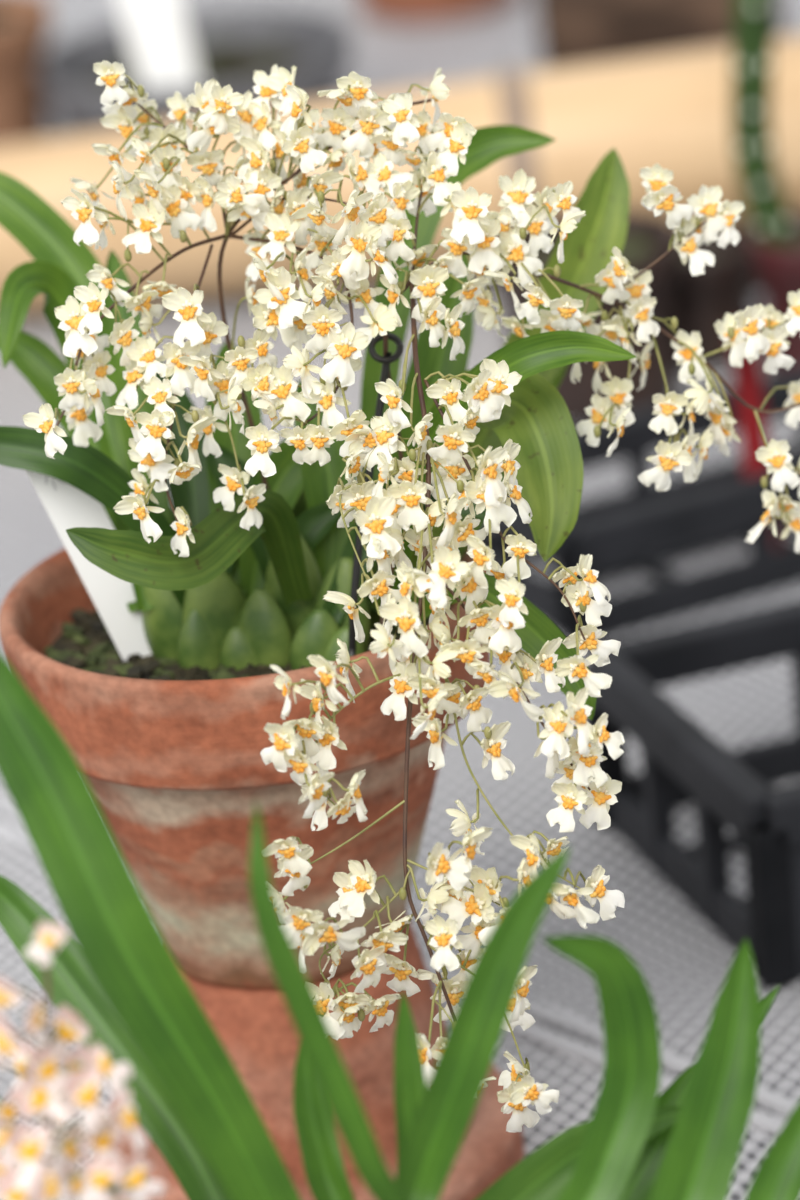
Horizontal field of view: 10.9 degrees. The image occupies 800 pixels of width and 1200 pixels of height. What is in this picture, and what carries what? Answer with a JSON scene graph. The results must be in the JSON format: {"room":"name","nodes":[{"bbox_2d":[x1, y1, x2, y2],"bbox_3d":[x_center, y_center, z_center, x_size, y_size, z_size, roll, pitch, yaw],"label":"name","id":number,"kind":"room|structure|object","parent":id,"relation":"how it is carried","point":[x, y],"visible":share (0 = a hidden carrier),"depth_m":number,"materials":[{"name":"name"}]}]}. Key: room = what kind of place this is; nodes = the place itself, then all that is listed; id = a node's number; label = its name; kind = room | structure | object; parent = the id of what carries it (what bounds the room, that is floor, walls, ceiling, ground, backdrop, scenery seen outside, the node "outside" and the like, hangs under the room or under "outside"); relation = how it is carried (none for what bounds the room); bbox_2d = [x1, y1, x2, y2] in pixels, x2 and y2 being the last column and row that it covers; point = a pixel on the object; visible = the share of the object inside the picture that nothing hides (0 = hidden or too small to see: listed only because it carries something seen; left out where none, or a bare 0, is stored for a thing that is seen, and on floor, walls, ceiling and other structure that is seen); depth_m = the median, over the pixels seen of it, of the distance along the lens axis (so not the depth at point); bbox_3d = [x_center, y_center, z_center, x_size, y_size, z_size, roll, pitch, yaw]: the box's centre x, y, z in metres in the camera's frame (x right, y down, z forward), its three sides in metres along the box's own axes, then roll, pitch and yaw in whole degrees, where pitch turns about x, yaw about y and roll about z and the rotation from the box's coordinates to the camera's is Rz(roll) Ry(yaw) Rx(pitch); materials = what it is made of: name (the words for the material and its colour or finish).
{"room":"greenhouse","nodes":[
{"label":"greenhouse","id":0,"kind":"room"},
{"bbox_3d":[0.024,0.682,2.146,12.000,0.060,12.000,-6,22,0],"label":"floor","id":1,"kind":"structure","parent":0,"visible":0},
{"bbox_2d":[0,0,799,1199],"bbox_3d":[0.895,0.110,2.250,4.900,0.752,7.600,-25,29,-39],"label":"table","id":2,"kind":"object","parent":1,"relation":"on","point":[684,963],"visible":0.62,"depth_m":1.57,"materials":[{"name":"metal"}]},
{"bbox_2d":[0,0,51,144],"bbox_3d":[-0.253,-0.293,2.414,0.116,0.090,0.116,-6,22,0],"label":"terracotta pot","id":3,"kind":"object","parent":2,"relation":"on","point":[25,25],"visible":0.86,"depth_m":2.38,"materials":[{"name":"orange ceramic"}]},
{"bbox_2d":[0,921,164,1199],"bbox_3d":[-0.077,0.188,0.973,0.064,0.249,0.080,1,23,16],"label":"potted plant","id":4,"kind":"object","parent":2,"relation":"on","point":[59,1096],"visible":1,"depth_m":0.94,"materials":[{"name":"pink plant"}]},
{"bbox_2d":[38,6,352,134],"bbox_3d":[-0.114,-0.286,2.397,0.180,0.062,0.180,-6,22,0],"label":"plastic pot","id":5,"kind":"object","parent":2,"relation":"on","point":[228,44],"visible":0.5,"depth_m":2.43,"materials":[{"name":"grey plastic"}]},
{"bbox_2d":[118,0,200,88],"bbox_3d":[-0.141,-0.338,2.314,0.052,0.163,0.012,-6,22,0],"label":"plant label","id":6,"kind":"object","parent":5,"relation":"in","point":[156,30],"visible":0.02,"depth_m":2.32,"materials":[{"name":"white plastic"}]},
{"bbox_2d":[0,653,569,1199],"bbox_3d":[-0.040,0.145,1.006,0.171,0.297,0.069,7,25,29],"label":"leaves","id":7,"kind":"object","parent":2,"relation":"on","point":[120,975],"visible":0.98,"depth_m":0.97,"materials":[{"name":"green plant"}]},
{"bbox_2d":[94,912,525,1199],"bbox_3d":[-0.031,0.143,1.280,0.133,0.092,0.133,-6,22,0],"label":"terracotta pot","id":8,"kind":"object","parent":2,"relation":"on","point":[256,1029],"visible":0.23,"depth_m":1.24,"materials":[{"name":"orange ceramic"}]},
{"bbox_2d":[0,60,799,1131],"bbox_3d":[-0.002,-0.012,1.172,0.248,0.270,0.259,-6,22,0],"label":"potted orchid","id":9,"kind":"object","parent":8,"relation":"on","point":[250,688],"visible":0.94,"depth_m":1.16,"materials":[{"name":"plant"}]},
{"bbox_2d":[26,470,151,660],"bbox_3d":[-0.086,-0.009,1.211,0.038,0.083,0.001,-10,22,-11],"label":"plant label","id":10,"kind":"object","parent":9,"relation":"in","point":[67,506],"visible":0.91,"depth_m":1.21,"materials":[{"name":"white plastic"}]},
{"bbox_2d":[348,332,403,655],"bbox_3d":[-0.008,-0.030,1.179,0.031,0.088,0.009,-22,27,-35],"label":"support stake","id":11,"kind":"object","parent":9,"relation":"on","point":[388,358],"visible":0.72,"depth_m":1.17,"materials":[{"name":"black metal"}]},
{"bbox_2d":[0,35,799,316],"bbox_3d":[-0.003,-0.215,2.134,0.678,0.115,0.112,-5,22,2],"label":"wooden board","id":12,"kind":"object","parent":2,"relation":"on","point":[672,111],"visible":0.42,"depth_m":2.09,"materials":[{"name":"beige wood"}]},
{"bbox_2d":[360,0,515,23],"bbox_3d":[0.021,-0.426,2.658,0.130,0.100,0.130,-6,22,0],"label":"terracotta pot","id":13,"kind":"object","parent":2,"relation":"on","point":[390,11],"visible":1,"depth_m":2.63,"materials":[{"name":"orange ceramic"}]},
{"bbox_2d":[494,211,679,424],"bbox_3d":[0.088,-0.130,1.942,0.090,0.078,0.090,-6,22,0],"label":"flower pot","id":14,"kind":"object","parent":2,"relation":"on","point":[648,237],"visible":0.35,"depth_m":1.92,"materials":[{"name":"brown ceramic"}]},
{"bbox_2d":[475,935,799,1199],"bbox_3d":[0.067,0.172,1.012,0.112,0.221,0.072,-18,25,-27],"label":"leaves","id":15,"kind":"object","parent":2,"relation":"on","point":[685,1142],"visible":1,"depth_m":0.98,"materials":[{"name":"green plant"}]},
{"bbox_2d":[480,367,799,647],"bbox_3d":[0.200,-0.062,1.784,0.352,0.050,0.112,-15,24,-22],"label":"plastic crate","id":16,"kind":"object","parent":2,"relation":"on","point":[639,527],"visible":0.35,"depth_m":1.70,"materials":[{"name":"black plastic"}]},
{"bbox_2d":[730,326,780,549],"bbox_3d":[0.146,-0.063,1.727,0.016,0.106,0.014,-6,22,0],"label":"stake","id":17,"kind":"object","parent":16,"relation":"in","point":[747,380],"visible":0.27,"depth_m":1.72,"materials":[{"name":"red plastic"}]},
{"bbox_2d":[535,0,782,69],"bbox_3d":[0.150,-0.344,2.447,0.137,0.078,0.083,-6,22,0],"label":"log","id":18,"kind":"object","parent":2,"relation":"on","point":[571,32],"visible":0.52,"depth_m":2.42,"materials":[{"name":"brown wood"}]},
{"bbox_2d":[585,599,799,988],"bbox_3d":[0.248,0.039,1.498,0.332,0.068,0.156,-13,23,-16],"label":"plastic crate","id":19,"kind":"object","parent":2,"relation":"on","point":[683,765],"visible":0.8,"depth_m":1.46,"materials":[{"name":"black plastic"}]},
{"bbox_2d":[672,226,757,367],"bbox_3d":[0.143,-0.144,1.992,0.058,0.055,0.058,-6,22,0],"label":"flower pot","id":20,"kind":"object","parent":2,"relation":"on","point":[699,301],"visible":0.53,"depth_m":1.97,"materials":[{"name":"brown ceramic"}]},
{"bbox_2d":[735,223,763,293],"bbox_3d":[0.147,-0.166,2.075,0.170,0.034,0.012,-5,22,2],"label":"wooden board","id":21,"kind":"object","parent":2,"relation":"on","point":[757,287],"visible":0.02,"depth_m":2.07,"materials":[{"name":"brown wood"}]},
{"bbox_2d":[731,0,799,374],"bbox_3d":[0.181,-0.256,1.900,0.061,0.325,0.060,6,25,27],"label":"potted cactus","id":22,"kind":"object","parent":2,"relation":"on","point":[774,238],"visible":0.94,"depth_m":1.92,"materials":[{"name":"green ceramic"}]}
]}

